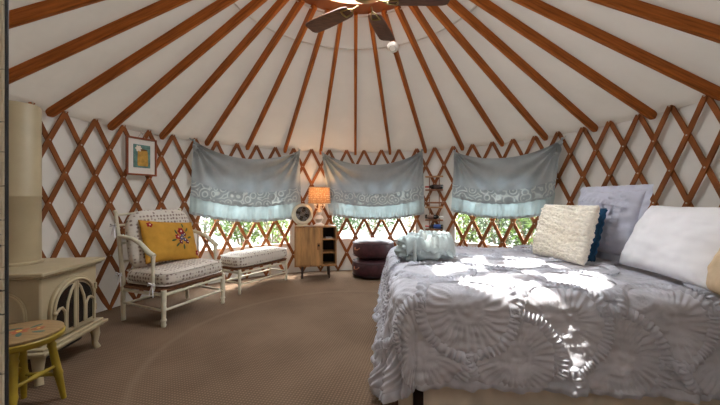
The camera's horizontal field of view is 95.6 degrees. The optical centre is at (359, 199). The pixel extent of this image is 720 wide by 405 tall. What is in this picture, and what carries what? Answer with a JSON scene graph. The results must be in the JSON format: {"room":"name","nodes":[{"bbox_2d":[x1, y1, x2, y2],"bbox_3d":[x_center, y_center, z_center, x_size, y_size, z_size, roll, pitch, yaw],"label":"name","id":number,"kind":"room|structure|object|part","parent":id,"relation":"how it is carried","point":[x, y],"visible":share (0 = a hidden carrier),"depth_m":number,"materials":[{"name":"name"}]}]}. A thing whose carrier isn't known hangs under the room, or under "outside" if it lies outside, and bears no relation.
{"room":"traditional dwelling","nodes":[
{"label":"traditional dwelling","id":0,"kind":"room"},
{"bbox_2d":[42,111,154,312],"bbox_3d":[-2.231,0.177,1.860,1.296,2.250,5.042,0,0,-26],"label":"wall","id":1,"kind":"structure","parent":0,"point":[64,203],"depth_m":3.69,"materials":[{"name":"fabric"}]},
{"bbox_2d":[125,129,156,176],"bbox_3d":[-2.784,-0.602,4.164,0.028,0.588,0.380,0,0,24],"label":"framed picture","id":2,"kind":"object","parent":1,"relation":"attached to","point":[140,153],"visible":1,"depth_m":4.15,"materials":[{"name":"brown wood"}]},
{"bbox_2d":[133,144,149,167],"bbox_3d":[-2.782,-0.553,4.163,0.006,0.290,0.210,0,0,24],"label":"print","id":3,"kind":"object","parent":2,"relation":"attached to","point":[141,152],"depth_m":4.15},
{"bbox_2d":[17,270,423,404],"bbox_3d":[-0.035,1.302,2.951,6.400,0.001,6.400,0,0,0],"label":"floor","id":4,"kind":"structure","parent":0,"point":[309,340],"depth_m":2.85,"materials":[{"name":"carpet"}]},
{"bbox_2d":[0,0,8,404],"bbox_3d":[-1.262,0.302,0.957,0.630,2.000,0.160,0,0,12],"label":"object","id":5,"kind":"object","parent":4,"relation":"on","point":[4,4],"visible":1,"depth_m":0.90,"materials":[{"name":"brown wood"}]},
{"bbox_3d":[-1.262,0.282,0.957,0.580,1.900,0.006,0,0,12],"label":"panel","id":6,"kind":"part","parent":5,"relation":"part of","materials":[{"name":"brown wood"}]},
{"bbox_2d":[9,320,66,404],"bbox_3d":[-2.075,1.052,1.985,0.424,0.505,0.424,0,0,0],"label":"stool","id":7,"kind":"object","parent":4,"relation":"on","point":[24,336],"visible":0.93,"depth_m":2.01,"materials":[{"name":"yellow paint"}]},
{"bbox_3d":[-1.972,1.081,1.854,0.051,0.446,0.105,0,0,-36],"label":"leg","id":8,"kind":"part","parent":7,"relation":"part of","materials":[{"name":"yellow paint"}]},
{"bbox_3d":[-2.182,1.081,2.112,0.052,0.446,0.105,0,0,-38],"label":"leg","id":9,"kind":"part","parent":7,"relation":"part of","materials":[{"name":"yellow paint"}]},
{"bbox_2d":[9,326,44,334],"bbox_3d":[-2.044,0.801,1.996,0.167,0.001,0.098,0,0,-25],"label":"flower","id":10,"kind":"object","parent":7,"relation":"on","point":[24,330],"depth_m":2.00,"materials":[{"name":"paint"}]},
{"bbox_3d":[-2.075,0.813,1.985,0.410,0.022,0.410,0,0,0],"label":"seat","id":11,"kind":"part","parent":7,"relation":"part of","materials":[{"name":"brown wood"}]},
{"bbox_3d":[-1.968,1.081,2.112,0.052,0.446,0.105,0,0,38],"label":"leg","id":12,"kind":"part","parent":7,"relation":"part of","materials":[{"name":"yellow paint"}]},
{"bbox_2d":[9,100,107,386],"bbox_3d":[-2.528,0.276,2.550,0.661,2.068,0.690,0,0,-7],"label":"wood stove","id":13,"kind":"object","parent":4,"relation":"on","point":[60,289],"visible":0.86,"depth_m":2.51,"materials":[{"name":"beige ceramic"}]},
{"bbox_3d":[-2.491,0.801,2.248,0.325,0.302,0.015,0,0,-7],"label":"panel moulding","id":14,"kind":"part","parent":13,"relation":"part of","materials":[{"name":"beige metal"}]},
{"bbox_3d":[-2.492,0.807,2.256,0.340,0.330,0.012,0,0,-7],"label":"panel","id":15,"kind":"part","parent":13,"relation":"part of","materials":[{"name":"beige metal"}]},
{"bbox_3d":[-2.264,1.202,2.297,0.087,0.217,0.085,0,0,-7],"label":"leg","id":16,"kind":"part","parent":13,"relation":"part of","materials":[{"name":"beige metal"}]},
{"bbox_3d":[-2.200,0.844,2.338,0.062,0.075,0.030,0,0,-7],"label":"door handle","id":17,"kind":"part","parent":13,"relation":"part of","materials":[{"name":"beige metal"}]},
{"bbox_3d":[-2.528,0.535,2.550,0.590,0.050,0.670,0,0,-7],"label":"plate","id":18,"kind":"part","parent":13,"relation":"part of","materials":[{"name":"beige metal"}]},
{"bbox_3d":[-2.268,0.815,2.582,0.024,0.425,0.470,0,0,-7],"label":"door","id":19,"kind":"part","parent":13,"relation":"part of","materials":[{"name":"beige metal"}]},
{"bbox_3d":[-2.253,0.822,2.583,0.006,0.330,0.380,0,0,-7],"label":"glass","id":20,"kind":"part","parent":13,"relation":"part of","materials":[{"name":"black glass"}]},
{"bbox_3d":[-2.250,0.816,2.584,0.020,0.392,0.444,0,0,-7],"label":"door moulding","id":21,"kind":"part","parent":13,"relation":"part of","materials":[{"name":"beige metal"}]},
{"bbox_3d":[-2.333,1.202,2.859,0.087,0.217,0.085,0,0,-7],"label":"leg","id":22,"kind":"part","parent":13,"relation":"part of","materials":[{"name":"beige metal"}]},
{"bbox_2d":[109,208,224,327],"bbox_3d":[-2.199,0.707,3.839,0.798,1.193,0.926,0,0,20],"label":"armchair","id":23,"kind":"object","parent":4,"relation":"on","point":[163,277],"visible":0.85,"depth_m":3.55,"materials":[{"name":"fabric"}]},
{"bbox_3d":[-2.623,0.707,3.557,0.176,1.193,0.048,0,0,20],"label":"leg","id":24,"kind":"part","parent":23,"relation":"part of","materials":[{"name":"paint"}]},
{"bbox_3d":[-2.554,0.165,3.968,0.043,0.042,0.823,0,0,20],"label":"rail","id":25,"kind":"part","parent":23,"relation":"part of","materials":[{"name":"paint"}]},
{"bbox_3d":[-2.366,0.490,3.448,0.556,0.225,0.058,0,0,22],"label":"arm","id":26,"kind":"part","parent":23,"relation":"part of","materials":[{"name":"paint"}]},
{"bbox_3d":[-2.134,0.759,3.366,0.043,0.365,0.044,0,0,20],"label":"arm post","id":27,"kind":"part","parent":23,"relation":"part of","materials":[{"name":"paint"}]},
{"bbox_2d":[125,209,188,267],"bbox_3d":[-2.377,0.452,3.904,0.176,0.670,0.796,-10,-3,20],"label":"cushion","id":28,"kind":"object","parent":23,"relation":"on","point":[136,256],"depth_m":3.60,"materials":[{"name":"fabric"}]},
{"bbox_3d":[-2.004,1.115,3.332,0.058,0.375,0.060,0,0,20],"label":"leg","id":29,"kind":"part","parent":23,"relation":"part of","materials":[{"name":"paint"}]},
{"bbox_2d":[138,220,198,263],"bbox_3d":[-2.248,0.490,3.879,0.244,0.540,0.784,0,0,18],"label":"pillow","id":30,"kind":"object","parent":23,"relation":"on","point":[169,241],"visible":0.93,"depth_m":3.77,"materials":[{"name":"yellow fabric"}]},
{"bbox_3d":[-2.146,0.977,3.820,0.630,0.028,0.850,0,0,20],"label":"seat rail","id":31,"kind":"part","parent":23,"relation":"part of","materials":[{"name":"paint"}]},
{"bbox_3d":[-2.146,0.937,3.820,0.620,0.036,0.840,0,0,20],"label":"rush seat","id":32,"kind":"part","parent":23,"relation":"part of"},
{"bbox_2d":[127,259,220,285],"bbox_3d":[-2.132,0.827,3.815,0.640,0.191,0.830,0,0,20],"label":"seat cushion","id":33,"kind":"object","parent":23,"relation":"on","point":[185,272],"depth_m":3.56,"materials":[{"name":"fabric"}]},
{"bbox_3d":[-2.343,0.707,4.328,0.176,1.193,0.048,0,0,20],"label":"leg","id":34,"kind":"part","parent":23,"relation":"part of","materials":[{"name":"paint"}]},
{"bbox_3d":[-2.075,0.490,4.246,0.556,0.225,0.058,0,0,18],"label":"arm","id":35,"kind":"part","parent":23,"relation":"part of","materials":[{"name":"paint"}]},
{"bbox_3d":[-1.845,0.759,4.160,0.043,0.365,0.044,0,0,20],"label":"arm post","id":36,"kind":"part","parent":23,"relation":"part of","materials":[{"name":"paint"}]},
{"bbox_3d":[-1.724,1.115,4.103,0.058,0.375,0.060,0,0,20],"label":"leg","id":37,"kind":"part","parent":23,"relation":"part of","materials":[{"name":"paint"}]},
{"bbox_2d":[220,246,287,293],"bbox_3d":[-1.586,1.027,4.974,0.454,0.551,1.024,0,0,30],"label":"footstool","id":38,"kind":"object","parent":4,"relation":"on","point":[246,259],"visible":0.96,"depth_m":4.73,"materials":[{"name":"fabric"}]},
{"bbox_3d":[-1.659,1.132,4.497,0.049,0.340,0.051,0,0,30],"label":"leg","id":39,"kind":"part","parent":38,"relation":"part of","materials":[{"name":"paint"}]},
{"bbox_2d":[221,246,286,266],"bbox_3d":[-1.586,0.857,4.974,0.440,0.212,1.010,0,0,30],"label":"seat cushion","id":40,"kind":"object","parent":38,"relation":"on","point":[259,256],"depth_m":4.74,"materials":[{"name":"fabric"}]},
{"bbox_3d":[-1.585,0.967,4.985,0.390,0.034,0.950,0,0,30],"label":"rush seat","id":41,"kind":"part","parent":38,"relation":"part of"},
{"bbox_3d":[-1.585,1.017,4.985,0.386,0.026,0.946,0,0,30],"label":"seat rail","id":42,"kind":"part","parent":38,"relation":"part of","materials":[{"name":"paint"}]},
{"bbox_3d":[-1.199,1.132,5.293,0.049,0.340,0.051,0,0,30],"label":"leg","id":43,"kind":"part","parent":38,"relation":"part of","materials":[{"name":"paint"}]},
{"bbox_2d":[294,225,336,278],"bbox_3d":[-0.754,0.872,5.524,0.690,0.863,0.333,0,0,-10],"label":"base cabinet","id":44,"kind":"object","parent":4,"relation":"on","point":[312,248],"visible":1,"depth_m":5.37,"materials":[{"name":"brown wood"}]},
{"bbox_3d":[-1.084,0.771,5.472,0.022,0.618,0.320,0,0,-10],"label":"panel","id":45,"kind":"part","parent":44,"relation":"part of","materials":[{"name":"brown wood"}]},
{"bbox_2d":[291,203,312,225],"bbox_3d":[-0.969,0.252,5.503,0.356,0.377,0.210,0,0,-24],"label":"desk fan","id":46,"kind":"object","parent":44,"relation":"on","point":[300,213],"visible":0.99,"depth_m":5.48,"materials":[{"name":"beige paint"}]},
{"bbox_2d":[296,207,308,220],"bbox_3d":[-0.981,0.246,5.530,0.252,0.250,0.036,0,0,-24],"label":"grille","id":47,"kind":"object","parent":46,"relation":"attached to","point":[300,209],"depth_m":5.52,"materials":[{"name":"black metal"}]},
{"bbox_3d":[-0.842,0.771,5.363,0.411,0.612,0.022,0,0,-10],"label":"door","id":48,"kind":"part","parent":44,"relation":"part of","materials":[{"name":"beige wood"}]},
{"bbox_2d":[308,187,330,225],"bbox_3d":[-0.695,0.113,5.561,0.396,0.654,0.394,0,0,5],"label":"table lamp","id":49,"kind":"object","parent":44,"relation":"on","point":[317,195],"visible":1,"depth_m":5.43,"materials":[{"name":"orange fabric"}]},
{"bbox_3d":[-0.695,-0.072,5.561,0.368,0.275,0.368,0,0,0],"label":"lamp shade","id":50,"kind":"part","parent":49,"relation":"part of","materials":[{"name":"orange fabric"}]},
{"bbox_3d":[-0.782,0.771,5.682,0.646,0.618,0.010,0,0,-10],"label":"panel","id":51,"kind":"part","parent":44,"relation":"part of","materials":[{"name":"black wood"}]},
{"bbox_2d":[323,249,334,253],"bbox_3d":[-0.533,0.881,5.569,0.207,0.020,0.300,0,0,-10],"label":"shelf","id":52,"kind":"object","parent":44,"relation":"attached to","point":[324,250],"depth_m":5.54,"materials":[{"name":"brown wood"}]},
{"bbox_3d":[-0.426,0.771,5.588,0.022,0.618,0.320,0,0,-10],"label":"panel","id":53,"kind":"part","parent":44,"relation":"part of","materials":[{"name":"brown wood"}]},
{"bbox_2d":[352,257,385,278],"bbox_3d":[0.208,1.143,5.576,0.737,0.320,0.711,0,0,-20],"label":"pouf","id":54,"kind":"object","parent":4,"relation":"on","point":[364,268],"visible":0.61,"depth_m":5.28,"materials":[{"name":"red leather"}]},
{"bbox_2d":[353,238,393,258],"bbox_3d":[0.215,0.825,5.568,0.749,0.319,0.711,0,0,-40],"label":"pouf","id":55,"kind":"object","parent":54,"relation":"on","point":[365,248],"visible":0.87,"depth_m":5.29,"materials":[{"name":"red leather"}]},
{"bbox_2d":[398,387,719,404],"bbox_3d":[1.366,0.957,2.880,2.120,0.690,1.912,0,0,4],"label":"bed","id":56,"kind":"object","parent":4,"relation":"on","point":[445,395],"visible":0.11,"depth_m":1.97,"materials":[{"name":"beige wood"}]},
{"bbox_3d":[0.372,1.192,2.090,0.060,0.220,0.060,0,0,4],"label":"leg","id":57,"kind":"part","parent":56,"relation":"part of","materials":[{"name":"brown wood"}]},
{"bbox_2d":[368,245,719,403],"bbox_3d":[1.258,0.870,2.845,2.338,0.725,2.153,0,0,4],"label":"coverlet","id":58,"kind":"object","parent":56,"relation":"on","point":[518,320],"visible":0.84,"depth_m":1.89,"materials":[{"name":"fabric"}]},
{"bbox_2d":[394,230,455,264],"bbox_3d":[0.582,0.422,2.972,0.548,0.287,0.500,0,0,6],"label":"bundle","id":59,"kind":"object","parent":58,"relation":"on","point":[422,245],"visible":0.98,"depth_m":2.78,"materials":[{"name":"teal fabric"}]},
{"bbox_2d":[532,204,599,265],"bbox_3d":[1.836,0.291,2.959,0.309,0.491,0.621,0,0,-8],"label":"pillow","id":60,"kind":"object","parent":58,"relation":"on","point":[564,232],"visible":1,"depth_m":2.80,"materials":[{"name":"fabric"}]},
{"bbox_2d":[587,208,607,261],"bbox_3d":[1.988,0.302,3.002,0.182,0.464,0.552,0,0,-5],"label":"cushion","id":61,"kind":"object","parent":58,"relation":"on","point":[593,251],"visible":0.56,"depth_m":2.75,"materials":[{"name":"fabric"}]},
{"bbox_2d":[578,184,653,261],"bbox_3d":[2.205,0.197,2.961,0.318,0.650,0.696,0,0,-10],"label":"sham","id":62,"kind":"object","parent":58,"relation":"on","point":[625,205],"visible":0.61,"depth_m":2.77,"materials":[{"name":"fabric"}]},
{"bbox_2d":[618,205,719,292],"bbox_3d":[2.186,0.286,2.242,0.359,0.483,0.840,0,0,8],"label":"pillow","id":63,"kind":"object","parent":58,"relation":"on","point":[679,243],"visible":0.95,"depth_m":2.12,"materials":[{"name":"white fabric"}]},
{"bbox_2d":[706,248,719,294],"bbox_3d":[2.060,0.360,1.799,0.200,0.347,0.322,0,0,25],"label":"pillow","id":64,"kind":"object","parent":58,"relation":"on","point":[713,275],"visible":0.78,"depth_m":1.83,"materials":[{"name":"beige fabric"}]},
{"bbox_2d":[155,135,559,292],"bbox_3d":[-0.035,0.177,5.229,5.474,2.250,1.645,0,0,0],"label":"wall","id":65,"kind":"structure","parent":0,"point":[172,157],"depth_m":5.60,"materials":[{"name":"fabric"}]},
{"bbox_2d":[197,219,290,251],"bbox_3d":[-1.861,0.177,5.384,1.512,1.206,0.117,0,0,-37],"label":"window","id":66,"kind":"structure","parent":65,"relation":"in","point":[289,219],"depth_m":5.35,"materials":[{"name":"white plastic"}]},
{"bbox_2d":[331,216,416,239],"bbox_3d":[0.249,0.152,5.978,1.551,1.156,0.122,0,0,5],"label":"window","id":67,"kind":"structure","parent":65,"relation":"in","point":[332,216],"depth_m":5.96,"materials":[{"name":"white plastic"}]},
{"bbox_2d":[425,172,442,230],"bbox_3d":[1.283,0.026,5.638,0.300,1.012,0.068,0,0,26],"label":"wine rack","id":68,"kind":"object","parent":65,"relation":"attached to","point":[429,176],"visible":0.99,"depth_m":5.61,"materials":[{"name":"brown wood"}]},
{"bbox_2d":[425,224,442,228],"bbox_3d":[1.278,0.462,5.635,0.306,0.076,0.076,0,0,26],"label":"wine bottle","id":69,"kind":"object","parent":68,"relation":"on","point":[433,226],"visible":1,"depth_m":5.60,"materials":[{"name":"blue glass"}]},
{"bbox_2d":[425,184,442,188],"bbox_3d":[1.278,-0.223,5.635,0.306,0.076,0.076,0,0,26],"label":"wine bottle","id":70,"kind":"object","parent":68,"relation":"on","point":[440,186],"visible":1,"depth_m":5.59,"materials":[{"name":"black glass"}]},
{"bbox_2d":[425,215,442,218],"bbox_3d":[1.283,0.297,5.633,0.306,0.076,0.076,0,0,26],"label":"wine bottle","id":71,"kind":"object","parent":68,"relation":"on","point":[426,216],"visible":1,"depth_m":5.61,"materials":[{"name":"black glass"}]},
{"bbox_2d":[454,212,512,247],"bbox_3d":[2.113,0.152,5.119,1.355,1.156,0.098,0,0,45],"label":"window","id":72,"kind":"structure","parent":65,"relation":"in","point":[454,212],"depth_m":5.52,"materials":[{"name":"white plastic"}]},
{"bbox_2d":[9,0,719,151],"bbox_3d":[-0.035,-1.513,2.951,6.240,1.299,6.240,0,0,0],"label":"ceiling","id":73,"kind":"structure","parent":0,"point":[699,56],"depth_m":3.75,"materials":[{"name":"fabric"}]},
{"bbox_2d":[304,0,394,13],"bbox_3d":[-0.035,-2.180,2.951,1.600,0.100,1.600,0,0,0],"label":"ring","id":74,"kind":"object","parent":73,"relation":"attached to","point":[377,6],"visible":0.58,"depth_m":3.58,"materials":[{"name":"brown wood"}]},
{"bbox_2d":[295,0,407,17],"bbox_3d":[-0.035,-2.103,2.951,1.624,0.012,1.624,0,0,0],"label":"trim","id":75,"kind":"structure","parent":74,"relation":"attached to","point":[295,0],"depth_m":3.64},
{"bbox_2d":[305,0,449,40],"bbox_3d":[0.088,-2.118,2.994,1.456,0.661,1.466,0,0,0],"label":"ceiling fan","id":76,"kind":"object","parent":74,"relation":"hanging from","point":[325,21],"visible":1,"depth_m":3.24,"materials":[{"name":"brown wood"}]},
{"bbox_3d":[-0.316,-1.811,3.295,0.555,0.040,0.183,0,0,37],"label":"blade","id":77,"kind":"part","parent":76,"relation":"part of","materials":[{"name":"brown wood"}]},
{"bbox_3d":[0.224,-1.811,3.448,0.183,0.040,0.555,0,0,19],"label":"blade","id":78,"kind":"part","parent":76,"relation":"part of","materials":[{"name":"brown wood"}]},
{"bbox_3d":[0.537,-1.811,2.981,0.557,0.040,0.183,0,0,0],"label":"blade","id":79,"kind":"part","parent":76,"relation":"part of","materials":[{"name":"brown wood"}]},
{"bbox_2d":[233,3,476,49],"bbox_3d":[-0.035,-1.919,2.951,2.460,0.017,2.460,0,0,0],"label":"trim","id":80,"kind":"structure","parent":73,"relation":"attached to","point":[235,4],"depth_m":3.89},
{"bbox_2d":[9,0,104,28],"bbox_3d":[-1.834,-1.485,2.334,2.326,1.340,0.042,0,0,-19],"label":"rafter","id":81,"kind":"object","parent":80,"relation":"attached to","point":[37,11],"visible":1,"depth_m":2.21,"materials":[{"name":"brown wood"}]},
{"bbox_2d":[9,0,191,83],"bbox_3d":[-1.923,-1.485,2.721,2.326,1.340,0.042,0,0,-7],"label":"rafter","id":82,"kind":"object","parent":80,"relation":"attached to","point":[24,69],"visible":1,"depth_m":2.67,"materials":[{"name":"brown wood"}]},
{"bbox_2d":[45,0,237,116],"bbox_3d":[-1.930,-1.485,3.119,2.326,1.340,0.042,0,0,5],"label":"rafter","id":83,"kind":"object","parent":80,"relation":"attached to","point":[214,8],"visible":1,"depth_m":3.12,"materials":[{"name":"brown wood"}]},
{"bbox_2d":[107,0,267,130],"bbox_3d":[-1.854,-1.485,3.509,2.326,1.340,0.042,0,0,17],"label":"rafter","id":84,"kind":"object","parent":80,"relation":"attached to","point":[252,6],"visible":1,"depth_m":3.49,"materials":[{"name":"brown wood"}]},
{"bbox_2d":[159,0,288,139],"bbox_3d":[-1.698,-1.485,3.875,2.326,1.340,0.042,0,0,29],"label":"rafter","id":85,"kind":"object","parent":80,"relation":"attached to","point":[278,5],"visible":1,"depth_m":3.77,"materials":[{"name":"brown wood"}]},
{"bbox_2d":[205,0,304,145],"bbox_3d":[-1.469,-1.485,4.201,2.326,1.340,0.042,0,0,41],"label":"rafter","id":86,"kind":"object","parent":80,"relation":"attached to","point":[297,6],"visible":1,"depth_m":3.99,"materials":[{"name":"brown wood"}]},
{"bbox_2d":[245,4,316,149],"bbox_3d":[-1.178,-1.485,4.471,0.042,1.340,2.326,0,0,-37],"label":"rafter","id":87,"kind":"object","parent":80,"relation":"attached to","point":[311,12],"visible":0.97,"depth_m":4.20,"materials":[{"name":"brown wood"}]},
{"bbox_2d":[283,9,329,152],"bbox_3d":[-0.837,-1.485,4.676,0.042,1.340,2.326,0,0,-25],"label":"rafter","id":88,"kind":"object","parent":80,"relation":"attached to","point":[320,34],"visible":0.96,"depth_m":4.46,"materials":[{"name":"brown wood"}]},
{"bbox_2d":[319,22,342,154],"bbox_3d":[-0.461,-1.485,4.805,0.042,1.340,2.326,0,0,-13],"label":"rafter","id":89,"kind":"object","parent":80,"relation":"attached to","point":[339,26],"visible":0.9,"depth_m":4.48,"materials":[{"name":"brown wood"}]},
{"bbox_2d":[354,13,357,154],"bbox_3d":[-0.066,-1.485,4.853,0.042,1.340,2.326,0,0,-1],"label":"rafter","id":90,"kind":"object","parent":80,"relation":"attached to","point":[355,14],"visible":0.98,"depth_m":4.47,"materials":[{"name":"brown wood"}]},
{"bbox_2d":[368,12,390,154],"bbox_3d":[0.330,-1.485,4.818,0.042,1.340,2.326,0,0,11],"label":"rafter","id":91,"kind":"object","parent":80,"relation":"attached to","point":[373,37],"visible":0.94,"depth_m":4.50,"materials":[{"name":"brown wood"}]},
{"bbox_2d":[381,9,426,152],"bbox_3d":[0.710,-1.485,4.701,0.042,1.340,2.326,0,0,23],"label":"rafter","id":92,"kind":"object","parent":80,"relation":"attached to","point":[384,15],"visible":0.91,"depth_m":4.53,"materials":[{"name":"brown wood"}]},
{"bbox_2d":[387,41,398,52],"bbox_3d":[0.402,-1.858,3.977,0.147,0.091,0.134,0,0,29],"label":"smoke detector","id":93,"kind":"object","parent":92,"relation":"attached to","point":[392,46],"visible":1,"depth_m":3.95,"materials":[{"name":"white plastic"}]},
{"bbox_2d":[394,6,463,150],"bbox_3d":[1.058,-1.485,4.508,0.042,1.340,2.326,0,0,35],"label":"rafter","id":94,"kind":"object","parent":80,"relation":"attached to","point":[400,14],"visible":0.97,"depth_m":4.20,"materials":[{"name":"brown wood"}]},
{"bbox_2d":[408,6,503,146],"bbox_3d":[1.358,-1.485,4.247,2.326,1.340,0.042,0,0,-43],"label":"rafter","id":95,"kind":"object","parent":80,"relation":"attached to","point":[421,19],"visible":0.94,"depth_m":4.05,"materials":[{"name":"brown wood"}]},
{"bbox_2d":[426,6,547,140],"bbox_3d":[1.597,-1.485,3.929,2.326,1.340,0.042,0,0,-31],"label":"rafter","id":96,"kind":"object","parent":80,"relation":"attached to","point":[436,11],"visible":1,"depth_m":3.84,"materials":[{"name":"brown wood"}]},
{"bbox_2d":[447,0,597,131],"bbox_3d":[1.764,-1.485,3.568,2.326,1.340,0.042,0,0,-19],"label":"rafter","id":97,"kind":"object","parent":80,"relation":"attached to","point":[458,8],"visible":1,"depth_m":3.54,"materials":[{"name":"brown wood"}]},
{"bbox_2d":[469,0,656,119],"bbox_3d":[1.853,-1.485,3.181,2.326,1.340,0.042,0,0,-7],"label":"rafter","id":98,"kind":"object","parent":80,"relation":"attached to","point":[488,6],"visible":1,"depth_m":3.18,"materials":[{"name":"brown wood"}]},
{"bbox_2d":[511,0,719,100],"bbox_3d":[1.860,-1.485,2.783,2.326,1.340,0.042,0,0,5],"label":"rafter","id":99,"kind":"object","parent":80,"relation":"attached to","point":[631,51],"visible":1,"depth_m":2.73,"materials":[{"name":"brown wood"}]},
{"bbox_2d":[587,0,719,43],"bbox_3d":[1.784,-1.485,2.393,2.326,1.340,0.042,0,0,17],"label":"rafter","id":100,"kind":"object","parent":80,"relation":"attached to","point":[710,31],"visible":1,"depth_m":2.27,"materials":[{"name":"brown wood"}]},
{"bbox_2d":[199,217,535,247],"bbox_3d":[-0.035,1.417,2.951,50.000,0.170,50.000,0,0,0],"label":"ground","id":101,"kind":"structure","parent":0,"point":[260,241],"depth_m":15.36,"materials":[{"name":"green plant"}]},
{"bbox_2d":[199,217,238,240],"bbox_3d":[-3.946,0.293,8.270,1.902,2.154,1.942,0,0,0],"label":"shrub","id":102,"kind":"object","parent":101,"relation":"on","point":[205,224],"visible":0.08,"depth_m":8.13,"materials":[{"name":"green plant"}]},
{"bbox_3d":[-3.932,0.652,8.278,1.095,1.436,0.948,0,0,0],"label":"stem","id":103,"kind":"part","parent":102,"relation":"part of","materials":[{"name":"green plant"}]},
{"bbox_2d":[199,234,239,249],"bbox_3d":[-3.189,1.097,7.080,1.133,0.723,0.854,0,0,0],"label":"boulder","id":104,"kind":"object","parent":101,"relation":"on","point":[220,240],"visible":0.26,"depth_m":6.88,"materials":[{"name":"white stone"}]},
{"bbox_2d":[203,218,275,245],"bbox_3d":[-2.936,0.435,8.178,1.798,1.899,1.694,0,0,0],"label":"shrub","id":105,"kind":"object","parent":101,"relation":"on","point":[236,232],"visible":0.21,"depth_m":7.99,"materials":[{"name":"green plant"}]},
{"bbox_3d":[-2.961,0.727,8.189,0.975,1.286,0.844,0,0,0],"label":"stem","id":106,"kind":"part","parent":105,"relation":"part of","materials":[{"name":"green plant"}]},
{"bbox_2d":[242,219,288,243],"bbox_3d":[-2.100,0.287,7.899,1.650,2.207,1.678,0,0,0],"label":"shrub","id":107,"kind":"object","parent":101,"relation":"on","point":[274,240],"visible":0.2,"depth_m":7.77,"materials":[{"name":"green plant"}]},
{"bbox_3d":[-2.094,0.614,7.943,0.975,1.510,0.845,0,0,0],"label":"stem","id":108,"kind":"part","parent":107,"relation":"part of","materials":[{"name":"green plant"}]},
{"bbox_2d":[333,216,364,231],"bbox_3d":[-0.577,0.478,9.105,1.668,1.782,1.486,0,0,0],"label":"shrub","id":109,"kind":"object","parent":101,"relation":"on","point":[335,221],"visible":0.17,"depth_m":9.00,"materials":[{"name":"green plant"}]},
{"bbox_2d":[340,230,368,237],"bbox_3d":[-0.162,1.113,8.347,1.026,0.685,0.809,0,0,19],"label":"boulder","id":110,"kind":"object","parent":101,"relation":"on","point":[345,233],"visible":0.19,"depth_m":8.15,"materials":[{"name":"white stone"}]},
{"bbox_2d":[344,218,394,235],"bbox_3d":[0.410,0.350,10.885,2.093,2.040,2.028,0,0,20],"label":"shrub","id":111,"kind":"object","parent":101,"relation":"on","point":[359,220],"visible":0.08,"depth_m":10.76,"materials":[{"name":"green plant"}]},
{"bbox_2d":[370,226,412,238],"bbox_3d":[0.909,1.051,7.829,1.387,0.852,1.056,0,0,0],"label":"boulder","id":112,"kind":"object","parent":101,"relation":"on","point":[398,232],"visible":0.17,"depth_m":7.65,"materials":[{"name":"white stone"}]},
{"bbox_2d":[388,216,414,231],"bbox_3d":[1.857,0.181,11.733,2.196,2.378,2.124,0,0,-44],"label":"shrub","id":113,"kind":"object","parent":101,"relation":"on","point":[412,217],"visible":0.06,"depth_m":11.64,"materials":[{"name":"green plant"}]},
{"bbox_3d":[1.872,0.539,11.747,1.335,1.662,1.156,0,0,0],"label":"stem","id":114,"kind":"part","parent":113,"relation":"part of","materials":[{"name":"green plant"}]},
{"bbox_2d":[456,213,507,243],"bbox_3d":[2.646,0.440,8.116,1.790,1.861,1.784,0,0,-15],"label":"shrub","id":115,"kind":"object","parent":101,"relation":"on","point":[459,215],"visible":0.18,"depth_m":7.81,"materials":[{"name":"green plant"}]},
{"bbox_3d":[2.632,0.727,8.101,0.975,1.286,0.844,0,0,0],"label":"stem","id":116,"kind":"part","parent":115,"relation":"part of","materials":[{"name":"green plant"}]},
{"bbox_2d":[458,214,532,245],"bbox_3d":[3.233,0.497,7.512,1.759,1.749,1.671,0,0,42],"label":"shrub","id":117,"kind":"object","parent":101,"relation":"on","point":[492,239],"visible":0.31,"depth_m":7.28,"materials":[{"name":"green plant"}]},
{"bbox_3d":[3.221,0.764,7.507,0.974,1.212,0.844,0,0,0],"label":"stem","id":118,"kind":"part","parent":117,"relation":"part of","materials":[{"name":"green plant"}]},
{"bbox_2d":[487,216,537,247],"bbox_3d":[3.592,0.384,6.986,1.735,1.971,1.726,0,0,29],"label":"shrub","id":119,"kind":"object","parent":101,"relation":"on","point":[530,241],"visible":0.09,"depth_m":6.85,"materials":[{"name":"green plant"}]},
{"bbox_3d":[3.689,0.689,6.998,0.975,1.360,0.845,0,0,0],"label":"stem","id":120,"kind":"part","parent":119,"relation":"part of","materials":[{"name":"green plant"}]},
{"bbox_2d":[28,95,719,309],"bbox_3d":[-0.028,0.156,3.116,6.358,2.294,6.041,0,0,0],"label":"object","id":121,"kind":"structure","parent":0,"point":[705,162],"depth_m":3.93,"materials":[{"name":"brown wood"}]},
{"bbox_2d":[451,136,565,218],"bbox_3d":[2.131,-0.277,4.883,0.174,1.141,1.668,0,0,-42],"label":"window curtain","id":122,"kind":"object","parent":121,"relation":"hanging from","point":[516,187],"visible":0.97,"depth_m":4.90,"materials":[{"name":"fabric"}]},
{"bbox_2d":[560,99,719,251],"bbox_3d":[2.161,0.177,1.860,1.296,2.250,5.042,0,0,26],"label":"wall","id":123,"kind":"structure","parent":0,"point":[706,129],"depth_m":3.35,"materials":[{"name":"fabric"}]},
{"bbox_3d":[-0.035,-0.931,3.602,6.102,0.016,4.801,0,0,0],"label":"cable","id":124,"kind":"object","parent":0,"visible":0},
{"bbox_2d":[189,138,300,221],"bbox_3d":[-1.772,-0.272,5.258,1.782,1.286,0.202,0,0,-37],"label":"window curtain","id":125,"kind":"object","parent":124,"relation":"hanging from","point":[224,187],"visible":0.96,"depth_m":5.25,"materials":[{"name":"fabric"}]},
{"bbox_2d":[321,149,423,219],"bbox_3d":[0.205,-0.276,5.826,1.854,1.275,0.196,0,0,5],"label":"window curtain","id":126,"kind":"object","parent":124,"relation":"hanging from","point":[393,190],"visible":1,"depth_m":5.87,"materials":[{"name":"fabric"}]}
]}

